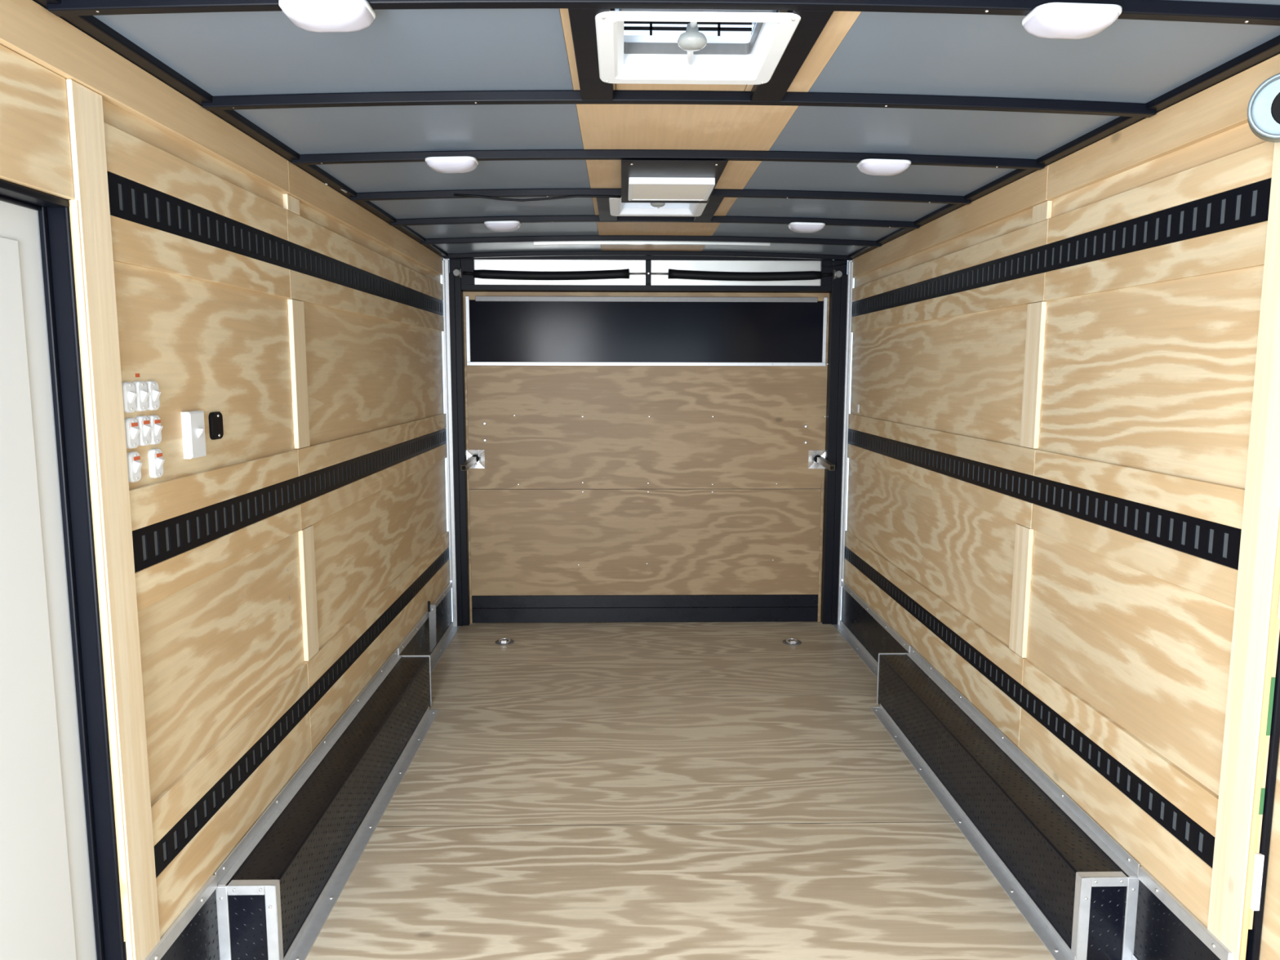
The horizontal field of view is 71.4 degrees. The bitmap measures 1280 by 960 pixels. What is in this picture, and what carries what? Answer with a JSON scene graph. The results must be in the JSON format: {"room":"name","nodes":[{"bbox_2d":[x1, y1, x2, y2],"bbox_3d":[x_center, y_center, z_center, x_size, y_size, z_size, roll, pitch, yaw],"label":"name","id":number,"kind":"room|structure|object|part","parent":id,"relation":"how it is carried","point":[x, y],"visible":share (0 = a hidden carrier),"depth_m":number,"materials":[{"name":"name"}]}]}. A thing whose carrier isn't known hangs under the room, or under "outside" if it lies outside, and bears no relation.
{"room":"cargo space","nodes":[
{"label":"cargo space","id":0,"kind":"room"},
{"bbox_2d":[0,0,449,959],"bbox_3d":[-1.160,0.164,2.295,0.120,2.390,6.560,0,7,-1],"label":"wall","id":1,"kind":"structure","parent":0,"point":[206,646],"depth_m":2.36,"materials":[{"name":"brown wood"}]},
{"bbox_3d":[-1.106,-0.598,1.220,0.026,0.226,1.012,0,7,-1],"label":"plywood panel","id":2,"kind":"part","parent":1,"relation":"part of","materials":[{"name":"beige wood"}]},
{"bbox_2d":[0,179,126,959],"bbox_3d":[-1.136,0.459,1.362,0.080,1.913,1.035,0,7,-1],"label":"door","id":3,"kind":"structure","parent":1,"relation":"in","point":[60,894],"depth_m":1.75,"materials":[{"name":"white metal"}]},
{"bbox_3d":[-1.161,0.453,1.375,0.004,1.720,0.805,0,7,-1],"label":"panel","id":4,"kind":"part","parent":3,"relation":"part of","materials":[{"name":"white"}]},
{"bbox_3d":[-1.148,0.397,1.858,0.066,1.913,0.035,0,7,-1],"label":"frame","id":5,"kind":"part","parent":3,"relation":"part of","materials":[{"name":"black paint"}]},
{"bbox_3d":[-1.107,0.271,1.893,0.018,2.115,0.105,0,7,-1],"label":"door post","id":6,"kind":"part","parent":1,"relation":"part of","materials":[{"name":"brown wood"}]},
{"bbox_2d":[121,382,137,413],"bbox_3d":[-1.104,-0.179,1.930,0.024,0.066,0.043,0,7,-1],"label":"light switch","id":7,"kind":"object","parent":1,"relation":"attached to","point":[129,394],"visible":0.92,"depth_m":1.92,"materials":[{"name":"white plastic"}]},
{"bbox_2d":[124,417,140,448],"bbox_3d":[-1.104,-0.102,1.941,0.024,0.066,0.043,0,7,-1],"label":"light switch","id":8,"kind":"object","parent":1,"relation":"attached to","point":[131,430],"visible":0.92,"depth_m":1.93,"materials":[{"name":"white plastic"}]},
{"bbox_2d":[126,451,142,482],"bbox_3d":[-1.104,-0.029,1.950,0.024,0.066,0.043,0,7,-1],"label":"light switch","id":9,"kind":"object","parent":1,"relation":"attached to","point":[134,464],"visible":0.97,"depth_m":1.94,"materials":[{"name":"white plastic"}]},
{"bbox_2d":[133,381,149,411],"bbox_3d":[-1.105,-0.186,1.979,0.024,0.066,0.043,0,7,-1],"label":"light switch","id":10,"kind":"object","parent":1,"relation":"attached to","point":[140,387],"visible":0.94,"depth_m":1.97,"materials":[{"name":"white plastic"}]},
{"bbox_2d":[135,415,152,445],"bbox_3d":[-1.105,-0.110,1.990,0.024,0.066,0.043,0,7,-1],"label":"light switch","id":11,"kind":"object","parent":1,"relation":"attached to","point":[144,422],"visible":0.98,"depth_m":1.98,"materials":[{"name":"white plastic"}]},
{"bbox_2d":[145,381,160,410],"bbox_3d":[-1.106,-0.192,2.029,0.024,0.066,0.043,0,7,-1],"label":"light switch","id":12,"kind":"object","parent":1,"relation":"attached to","point":[153,402],"visible":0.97,"depth_m":2.02,"materials":[{"name":"white plastic"}]},
{"bbox_2d":[147,415,163,444],"bbox_3d":[-1.106,-0.115,2.037,0.024,0.066,0.043,0,7,-1],"label":"light switch","id":13,"kind":"object","parent":1,"relation":"attached to","point":[155,421],"visible":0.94,"depth_m":2.03,"materials":[{"name":"white plastic"}]},
{"bbox_2d":[147,448,164,478],"bbox_3d":[-1.106,-0.038,2.045,0.024,0.066,0.043,0,7,-1],"label":"light switch","id":14,"kind":"object","parent":1,"relation":"attached to","point":[156,461],"visible":1,"depth_m":2.03,"materials":[{"name":"white plastic"}]},
{"bbox_2d":[144,875,219,959],"bbox_3d":[-1.076,1.182,2.158,0.060,0.280,0.375,0,7,-1],"label":"kick plate","id":15,"kind":"object","parent":1,"relation":"attached to","point":[193,935],"visible":1,"depth_m":2.20,"materials":[{"name":"metal"}]},
{"bbox_3d":[-1.102,1.200,2.149,0.008,0.246,0.354,0,7,-1],"label":"plate","id":16,"kind":"part","parent":15,"relation":"part of","materials":[{"name":"black metal"}]},
{"bbox_3d":[-1.132,-0.821,2.310,0.017,0.091,1.030,0,7,-1],"label":"plywood panel","id":17,"kind":"part","parent":1,"relation":"part of","materials":[{"name":"beige wood"}]},
{"bbox_2d":[181,410,206,458],"bbox_3d":[-1.105,-0.114,2.220,0.033,0.115,0.081,0,7,-1],"label":"wall switch","id":18,"kind":"object","parent":1,"relation":"attached to","point":[192,422],"visible":1,"depth_m":2.20,"materials":[{"name":"white plastic"}]},
{"bbox_3d":[-1.133,-0.280,2.377,0.017,0.530,1.030,0,7,-1],"label":"plywood panel","id":19,"kind":"part","parent":1,"relation":"part of","materials":[{"name":"beige wood"}]},
{"bbox_3d":[-1.134,0.455,2.467,0.017,0.490,1.030,0,7,-1],"label":"plywood panel","id":20,"kind":"part","parent":1,"relation":"part of","materials":[{"name":"beige wood"}]},
{"bbox_2d":[106,171,443,315],"bbox_3d":[-1.143,-0.808,3.567,0.012,0.086,3.478,0,7,-1],"label":"rail","id":21,"kind":"object","parent":1,"relation":"attached to","point":[129,200],"visible":1,"depth_m":2.47,"materials":[{"name":"black metal"}]},
{"bbox_2d":[132,428,446,572],"bbox_3d":[-1.144,-0.055,3.660,0.012,0.090,3.478,0,7,-1],"label":"rail","id":22,"kind":"object","parent":1,"relation":"attached to","point":[156,543],"visible":1,"depth_m":2.58,"materials":[{"name":"black metal"}]},
{"bbox_2d":[153,546,448,877],"bbox_3d":[-1.145,0.659,3.748,0.012,0.075,3.478,0,7,-1],"label":"rail","id":23,"kind":"object","parent":1,"relation":"attached to","point":[170,846],"visible":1,"depth_m":2.69,"materials":[{"name":"black metal"}]},
{"bbox_3d":[-1.167,-1.035,4.049,0.017,0.091,2.475,0,7,-1],"label":"plywood panel","id":24,"kind":"part","parent":1,"relation":"part of","materials":[{"name":"beige wood"}]},
{"bbox_3d":[-1.168,-0.494,4.116,0.017,0.530,2.475,0,7,-1],"label":"plywood panel","id":25,"kind":"part","parent":1,"relation":"part of","materials":[{"name":"beige wood"}]},
{"bbox_3d":[-1.169,0.240,4.206,0.017,0.490,2.475,0,7,-1],"label":"plywood panel","id":26,"kind":"part","parent":1,"relation":"part of","materials":[{"name":"beige wood"}]},
{"bbox_2d":[395,582,460,672],"bbox_3d":[-1.130,0.850,4.856,0.060,0.280,1.317,0,7,-1],"label":"kick plate","id":27,"kind":"object","parent":1,"relation":"attached to","point":[416,642],"visible":0.7,"depth_m":4.99,"materials":[{"name":"metal"}]},
{"bbox_3d":[-1.156,0.867,4.857,0.008,0.246,1.317,0,7,-1],"label":"plate","id":28,"kind":"part","parent":27,"relation":"part of","materials":[{"name":"black metal"}]},
{"bbox_2d":[427,600,436,652],"bbox_3d":[-1.121,0.792,4.809,0.044,0.283,0.017,0,7,-1],"label":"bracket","id":29,"kind":"object","parent":1,"relation":"hanging from","point":[431,608],"visible":1,"depth_m":4.81,"materials":[{"name":"grey metal"}]},
{"bbox_2d":[452,267,646,279],"bbox_3d":[-0.534,-1.221,5.282,1.145,0.070,0.059,0,7,-1],"label":"spring","id":30,"kind":"object","parent":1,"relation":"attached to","point":[481,273],"visible":1,"depth_m":5.26,"materials":[{"name":"black metal"}]},
{"bbox_3d":[-0.013,-1.227,5.293,0.103,0.013,0.012,0,7,-1],"label":"rod","id":31,"kind":"part","parent":30,"relation":"part of","materials":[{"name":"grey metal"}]},
{"bbox_2d":[646,260,650,284],"bbox_3d":[0.050,-1.235,5.288,0.026,0.138,0.022,0,7,-1],"label":"bracket","id":32,"kind":"object","parent":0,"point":[648,262],"visible":1,"depth_m":5.28,"materials":[{"name":"black metal"}]},
{"bbox_2d":[32,0,1279,260],"bbox_3d":[0.112,-0.957,2.182,2.580,0.074,6.560,0,7,-1],"label":"ceiling","id":33,"kind":"structure","parent":0,"point":[978,104],"depth_m":2.24,"materials":[{"name":"grey metal"}]},
{"bbox_3d":[-1.083,-0.936,2.080,0.050,0.031,6.400,0,7,-1],"label":"cove rail","id":34,"kind":"part","parent":33,"relation":"part of","materials":[{"name":"black paint"}]},
{"bbox_2d":[278,0,375,32],"bbox_3d":[-0.574,-0.852,1.640,0.160,0.036,0.104,-1,7,-1],"label":"recessed light","id":35,"kind":"object","parent":33,"relation":"in","point":[311,15],"visible":1,"depth_m":1.61,"materials":[{"name":"white plastic"}]},
{"bbox_3d":[-0.622,-0.932,1.931,0.922,0.030,0.598,0,7,-1],"label":"panel","id":36,"kind":"part","parent":33,"relation":"part of","materials":[{"name":"grey plastic"}]},
{"bbox_3d":[-0.634,-1.006,2.527,0.922,0.030,0.600,0,7,-1],"label":"panel","id":37,"kind":"part","parent":33,"relation":"part of","materials":[{"name":"grey plastic"}]},
{"bbox_2d":[425,155,478,173],"bbox_3d":[-0.598,-0.999,2.833,0.160,0.036,0.104,-1,7,-1],"label":"recessed light","id":38,"kind":"object","parent":33,"relation":"in","point":[462,164],"visible":1,"depth_m":2.79,"materials":[{"name":"white plastic"}]},
{"bbox_3d":[-0.646,-1.080,3.127,0.922,0.030,0.606,0,7,-1],"label":"panel","id":39,"kind":"part","parent":33,"relation":"part of","materials":[{"name":"grey plastic"}]},
{"bbox_3d":[-0.658,-1.153,3.727,0.922,0.030,0.598,0,7,-1],"label":"panel","id":40,"kind":"part","parent":33,"relation":"part of","materials":[{"name":"grey plastic"}]},
{"bbox_2d":[484,220,520,231],"bbox_3d":[-0.622,-1.146,4.032,0.160,0.036,0.104,-1,7,-1],"label":"recessed light","id":41,"kind":"object","parent":33,"relation":"in","point":[509,225],"visible":1,"depth_m":3.99,"materials":[{"name":"white plastic"}]},
{"bbox_3d":[-0.670,-1.227,4.324,0.922,0.030,0.602,0,7,-1],"label":"panel","id":42,"kind":"part","parent":33,"relation":"part of","materials":[{"name":"grey plastic"}]},
{"bbox_3d":[-0.682,-1.300,4.918,0.922,0.030,0.591,0,7,-1],"label":"panel","id":43,"kind":"part","parent":33,"relation":"part of","materials":[{"name":"grey plastic"}]},
{"bbox_2d":[453,193,621,201],"bbox_3d":[-0.393,-1.083,3.418,0.640,0.028,0.024,0,7,-3],"label":"cable","id":44,"kind":"object","parent":33,"relation":"attached to","point":[455,194],"visible":1,"depth_m":3.42,"materials":[{"name":"black rubber"}]},
{"bbox_2d":[533,240,769,246],"bbox_3d":[0.064,-1.260,4.701,1.245,0.042,0.035,0,7,-1],"label":"strip","id":45,"kind":"object","parent":33,"relation":"attached to","point":[610,242],"visible":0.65,"depth_m":4.69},
{"bbox_2d":[608,197,709,216],"bbox_3d":[0.072,-1.202,3.666,0.396,0.163,0.414,0,7,-1],"label":"ceiling vent","id":46,"kind":"object","parent":33,"relation":"in","point":[617,208],"visible":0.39,"depth_m":3.83,"materials":[{"name":"white plastic"}]},
{"bbox_3d":[0.073,-1.142,3.643,0.062,0.047,0.061,0,7,-1],"label":"crank knob","id":47,"kind":"part","parent":46,"relation":"part of","materials":[{"name":"white plastic"}]},
{"bbox_2d":[621,160,728,203],"bbox_3d":[0.104,-1.060,3.192,0.342,0.005,0.720,0,7,-1],"label":"ceiling plate","id":48,"kind":"object","parent":33,"relation":"attached to","point":[629,168],"visible":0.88,"depth_m":2.97,"materials":[{"name":"black paint"}]},
{"bbox_2d":[628,177,715,200],"bbox_3d":[0.108,-1.054,3.233,0.300,0.022,0.304,0,7,-1],"label":"light","id":49,"kind":"object","parent":48,"relation":"attached to","point":[640,188],"visible":1,"depth_m":3.17,"materials":[{"name":"white plastic"}]},
{"bbox_2d":[631,184,710,199],"bbox_3d":[0.108,-1.046,3.234,0.272,0.001,0.276,0,7,-1],"label":"diffuser","id":50,"kind":"object","parent":49,"relation":"attached to","point":[639,192],"depth_m":3.23,"materials":[{"name":"white plastic"}]},
{"bbox_2d":[595,8,800,84],"bbox_3d":[0.108,-0.981,1.874,0.396,0.163,0.414,0,7,-1],"label":"ceiling vent","id":51,"kind":"object","parent":33,"relation":"in","point":[691,57],"visible":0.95,"depth_m":2.02,"materials":[{"name":"white plastic"}]},
{"bbox_3d":[0.109,-0.922,1.851,0.062,0.047,0.061,0,7,-1],"label":"crank knob","id":52,"kind":"part","parent":51,"relation":"part of","materials":[{"name":"white plastic"}]},
{"bbox_3d":[0.111,-0.941,1.882,0.020,0.030,0.287,0,7,0],"label":"crank arm","id":53,"kind":"part","parent":51,"relation":"part of","materials":[{"name":"white plastic"}]},
{"bbox_3d":[0.813,-1.301,4.948,0.888,0.029,0.591,0,7,-1],"label":"panel","id":54,"kind":"part","parent":33,"relation":"part of","materials":[{"name":"grey plastic"}]},
{"bbox_2d":[787,222,825,232],"bbox_3d":[0.758,-1.148,4.059,0.160,0.036,0.104,1,7,-1],"label":"recessed light","id":55,"kind":"object","parent":33,"relation":"in","point":[798,227],"visible":1,"depth_m":4.02,"materials":[{"name":"white plastic"}]},
{"bbox_3d":[0.825,-1.228,4.354,0.888,0.029,0.602,0,7,-1],"label":"panel","id":56,"kind":"part","parent":33,"relation":"part of","materials":[{"name":"grey plastic"}]},
{"bbox_3d":[0.837,-1.154,3.756,0.888,0.029,0.598,0,7,-1],"label":"panel","id":57,"kind":"part","parent":33,"relation":"part of","materials":[{"name":"grey plastic"}]},
{"bbox_3d":[0.849,-1.081,3.157,0.888,0.029,0.606,0,7,-1],"label":"panel","id":58,"kind":"part","parent":33,"relation":"part of","materials":[{"name":"grey plastic"}]},
{"bbox_2d":[857,159,911,176],"bbox_3d":[0.782,-1.000,2.860,0.160,0.036,0.104,1,7,-1],"label":"recessed light","id":59,"kind":"object","parent":33,"relation":"in","point":[886,167],"visible":1,"depth_m":2.82,"materials":[{"name":"white plastic"}]},
{"bbox_3d":[0.861,-1.007,2.557,0.888,0.029,0.600,0,7,-1],"label":"panel","id":60,"kind":"part","parent":33,"relation":"part of","materials":[{"name":"grey plastic"}]},
{"bbox_3d":[0.873,-0.933,1.960,0.888,0.029,0.598,0,7,-1],"label":"panel","id":61,"kind":"part","parent":33,"relation":"part of","materials":[{"name":"grey plastic"}]},
{"bbox_3d":[1.310,-0.938,2.128,0.050,0.031,6.400,0,7,-1],"label":"cove rail","id":62,"kind":"part","parent":33,"relation":"part of","materials":[{"name":"black paint"}]},
{"bbox_2d":[1022,2,1122,39],"bbox_3d":[0.806,-0.853,1.667,0.160,0.036,0.104,1,7,-1],"label":"recessed light","id":63,"kind":"object","parent":33,"relation":"in","point":[1061,20],"visible":1,"depth_m":1.64,"materials":[{"name":"white plastic"}]},
{"bbox_3d":[0.884,-0.860,1.365,0.888,0.029,0.598,0,7,-1],"label":"panel","id":64,"kind":"part","parent":33,"relation":"part of","materials":[{"name":"grey plastic"}]},
{"bbox_2d":[305,621,1054,959],"bbox_3d":[0.108,1.319,2.462,2.580,0.060,6.560,0,7,-1],"label":"floor","id":65,"kind":"structure","parent":0,"point":[597,790],"depth_m":3.15,"materials":[{"name":"brown wood"}]},
{"bbox_2d":[214,648,439,959],"bbox_3d":[-1.022,1.045,3.262,0.204,0.282,1.894,0,7,-1],"label":"wheel well","id":66,"kind":"object","parent":65,"relation":"on","point":[277,890],"visible":1,"depth_m":2.77,"materials":[{"name":"metal"}]},
{"bbox_2d":[495,637,514,644],"bbox_3d":[-0.792,0.940,5.204,0.110,0.020,0.110,0,7,-1],"label":"ring","id":67,"kind":"object","parent":65,"relation":"on","point":[504,641],"visible":1,"depth_m":5.18,"materials":[{"name":"grey metal"}]},
{"bbox_2d":[782,638,801,645],"bbox_3d":[0.889,0.942,5.208,0.110,0.020,0.110,0,7,-1],"label":"ring","id":68,"kind":"object","parent":65,"relation":"on","point":[793,642],"visible":1,"depth_m":5.19,"materials":[{"name":"grey metal"}]},
{"bbox_2d":[870,645,1139,959],"bbox_3d":[1.205,1.044,3.306,0.204,0.282,1.894,0,7,-1],"label":"wheel well","id":69,"kind":"object","parent":65,"relation":"on","point":[1073,884],"visible":1,"depth_m":2.81,"materials":[{"name":"metal"}]},
{"bbox_2d":[821,263,846,267],"bbox_3d":[1.155,-1.278,5.305,0.151,0.025,0.006,0,7,0],"label":"wire","id":70,"kind":"object","parent":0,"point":[842,264],"visible":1,"depth_m":5.30,"materials":[{"name":"black rubber"}]},
{"bbox_2d":[843,53,1279,959],"bbox_3d":[1.367,0.162,2.345,0.095,2.390,6.560,0,7,-1],"label":"wall","id":71,"kind":"structure","parent":0,"point":[1148,376],"depth_m":2.50,"materials":[{"name":"brown wood"}]},
{"bbox_2d":[460,291,835,623],"bbox_3d":[0.050,-0.105,5.399,2.234,2.048,0.261,0,7,-1],"label":"door","id":72,"kind":"structure","parent":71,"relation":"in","point":[632,456],"depth_m":5.49,"materials":[{"name":"brown wood"}]},
{"bbox_3d":[-1.028,-0.099,5.346,0.033,0.066,0.193,1,7,8],"label":"lever","id":73,"kind":"part","parent":72,"relation":"part of","materials":[{"name":"metal"}]},
{"bbox_3d":[-1.011,-0.129,5.471,0.114,0.114,0.009,0,7,-1],"label":"handle","id":74,"kind":"part","parent":72,"relation":"part of","materials":[{"name":"silver metal"}]},
{"bbox_3d":[0.048,-0.541,5.462,2.234,1.198,0.030,0,7,-1],"label":"plywood panel","id":75,"kind":"part","parent":72,"relation":"part of","materials":[{"name":"beige wood"}]},
{"bbox_3d":[0.043,-0.898,5.398,2.142,0.374,0.008,0,7,-1],"label":"header panel","id":76,"kind":"part","parent":72,"relation":"part of","materials":[{"name":"black metal"}]},
{"bbox_3d":[0.046,0.476,5.587,2.234,0.848,0.030,0,7,-1],"label":"plywood panel","id":77,"kind":"part","parent":72,"relation":"part of","materials":[{"name":"beige wood"}]},
{"bbox_3d":[1.100,-0.127,5.513,0.114,0.114,0.009,0,7,-1],"label":"handle","id":78,"kind":"part","parent":72,"relation":"part of","materials":[{"name":"silver metal"}]},
{"bbox_3d":[1.125,-0.099,5.389,0.033,0.063,0.194,-1,7,-12],"label":"lever","id":79,"kind":"part","parent":72,"relation":"part of","materials":[{"name":"metal"}]},
{"bbox_2d":[442,258,853,626],"bbox_3d":[0.049,-0.197,5.403,2.426,2.230,0.049,0,7,-1],"label":"trim","id":80,"kind":"structure","parent":71,"relation":"attached to","point":[446,287],"depth_m":5.38,"materials":[{"name":"metal"}]},
{"bbox_3d":[-1.148,-0.196,5.379,0.033,2.230,0.049,0,7,-1],"label":"corner trim","id":81,"kind":"part","parent":80,"relation":"part of","materials":[{"name":"metal"}]},
{"bbox_3d":[1.250,-0.198,5.427,0.023,2.230,0.049,0,7,-1],"label":"corner trim","id":82,"kind":"part","parent":80,"relation":"part of","materials":[{"name":"metal"}]},
{"bbox_2d":[448,255,847,626],"bbox_3d":[0.051,-0.227,5.484,2.371,2.270,0.142,0,7,-1],"label":"door frame","id":83,"kind":"structure","parent":71,"relation":"attached to","point":[837,288],"depth_m":5.33,"materials":[{"name":"black paint"}]},
{"bbox_3d":[-1.099,-0.210,5.465,0.069,2.236,0.120,0,7,-1],"label":"door post","id":84,"kind":"part","parent":83,"relation":"part of","materials":[{"name":"metal"}]},
{"bbox_3d":[-0.476,-1.238,5.316,1.019,0.146,0.008,0,7,-1],"label":"header panel","id":85,"kind":"part","parent":83,"relation":"part of","materials":[{"name":"metal"}]},
{"bbox_3d":[0.574,-1.239,5.337,1.017,0.146,0.008,0,7,-1],"label":"header panel","id":86,"kind":"part","parent":83,"relation":"part of","materials":[{"name":"metal"}]},
{"bbox_3d":[1.192,-0.211,5.510,0.090,2.236,0.120,0,7,-1],"label":"door post","id":87,"kind":"part","parent":83,"relation":"part of","materials":[{"name":"black metal"}]},
{"bbox_2d":[650,268,842,280],"bbox_3d":[0.634,-1.222,5.306,1.145,0.070,0.059,0,7,-1],"label":"spring","id":88,"kind":"object","parent":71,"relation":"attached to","point":[673,273],"visible":1,"depth_m":5.29,"materials":[{"name":"black metal"}]},
{"bbox_3d":[0.116,-1.227,5.295,0.107,0.013,0.012,0,7,-1],"label":"rod","id":89,"kind":"part","parent":88,"relation":"part of","materials":[{"name":"grey metal"}]},
{"bbox_2d":[832,581,911,678],"bbox_3d":[1.249,0.848,4.903,0.060,0.280,1.317,0,7,-1],"label":"kick plate","id":90,"kind":"object","parent":71,"relation":"attached to","point":[863,628],"visible":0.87,"depth_m":4.97,"materials":[{"name":"metal"}]},
{"bbox_3d":[1.275,0.865,4.905,0.008,0.246,1.317,0,7,-1],"label":"plate","id":91,"kind":"part","parent":90,"relation":"part of","materials":[{"name":"black metal"}]},
{"bbox_3d":[1.313,0.239,4.255,0.017,0.490,2.475,0,7,-1],"label":"plywood panel","id":92,"kind":"part","parent":71,"relation":"part of","materials":[{"name":"beige wood"}]},
{"bbox_3d":[1.315,-0.496,4.165,0.017,0.530,2.475,0,7,-1],"label":"plywood panel","id":93,"kind":"part","parent":71,"relation":"part of","materials":[{"name":"beige wood"}]},
{"bbox_3d":[1.316,-1.025,4.100,0.017,0.100,2.475,0,7,-1],"label":"plywood panel","id":94,"kind":"part","parent":71,"relation":"part of","materials":[{"name":"beige wood"}]},
{"bbox_2d":[844,546,1214,867],"bbox_3d":[1.308,0.658,3.797,0.012,0.075,3.478,0,7,-1],"label":"rail","id":95,"kind":"object","parent":71,"relation":"attached to","point":[1190,833],"visible":1,"depth_m":2.75,"materials":[{"name":"black metal"}]},
{"bbox_2d":[848,428,1241,569],"bbox_3d":[1.310,-0.057,3.709,0.012,0.090,3.478,0,7,-1],"label":"rail","id":96,"kind":"object","parent":71,"relation":"attached to","point":[1218,543],"visible":1,"depth_m":2.64,"materials":[{"name":"black metal"}]},
{"bbox_2d":[851,177,1271,316],"bbox_3d":[1.311,-0.810,3.616,0.012,0.086,3.478,0,7,-1],"label":"rail","id":97,"kind":"object","parent":71,"relation":"attached to","point":[1247,205],"visible":1,"depth_m":2.52,"materials":[{"name":"black metal"}]},
{"bbox_3d":[1.348,0.453,2.517,0.017,0.490,1.030,0,7,-1],"label":"plywood panel","id":98,"kind":"part","parent":71,"relation":"part of","materials":[{"name":"beige wood"}]},
{"bbox_3d":[1.349,-0.281,2.426,0.017,0.530,1.030,0,7,-1],"label":"plywood panel","id":99,"kind":"part","parent":71,"relation":"part of","materials":[{"name":"beige wood"}]},
{"bbox_3d":[1.350,-0.810,2.361,0.017,0.100,1.030,0,7,-1],"label":"plywood panel","id":100,"kind":"part","parent":71,"relation":"part of","materials":[{"name":"beige wood"}]},
{"bbox_2d":[1132,866,1232,959],"bbox_3d":[1.303,1.181,2.205,0.060,0.280,0.375,0,7,-1],"label":"kick plate","id":101,"kind":"object","parent":71,"relation":"attached to","point":[1166,930],"visible":1,"depth_m":2.24,"materials":[{"name":"metal"}]},
{"bbox_3d":[1.343,0.273,1.942,0.018,2.107,0.105,0,7,-1],"label":"door post","id":102,"kind":"part","parent":71,"relation":"part of","materials":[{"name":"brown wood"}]},
{"bbox_3d":[1.358,0.884,1.958,0.015,0.130,0.009,0,7,-1],"label":"strike plate","id":103,"kind":"part","parent":71,"relation":"part of","materials":[{"name":"white plastic"}]},
{"bbox_2d":[1247,72,1279,142],"bbox_3d":[1.279,-0.737,1.766,0.125,0.126,0.075,4,8,31],"label":"speaker","id":104,"kind":"object","parent":71,"relation":"attached to","point":[1264,104],"visible":1,"depth_m":1.77,"materials":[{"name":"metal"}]},
{"bbox_3d":[1.416,0.462,0.496,0.012,2.127,2.816,0,7,-1],"label":"plywood panel","id":105,"kind":"part","parent":71,"relation":"part of","materials":[{"name":"beige wood"}]}
]}

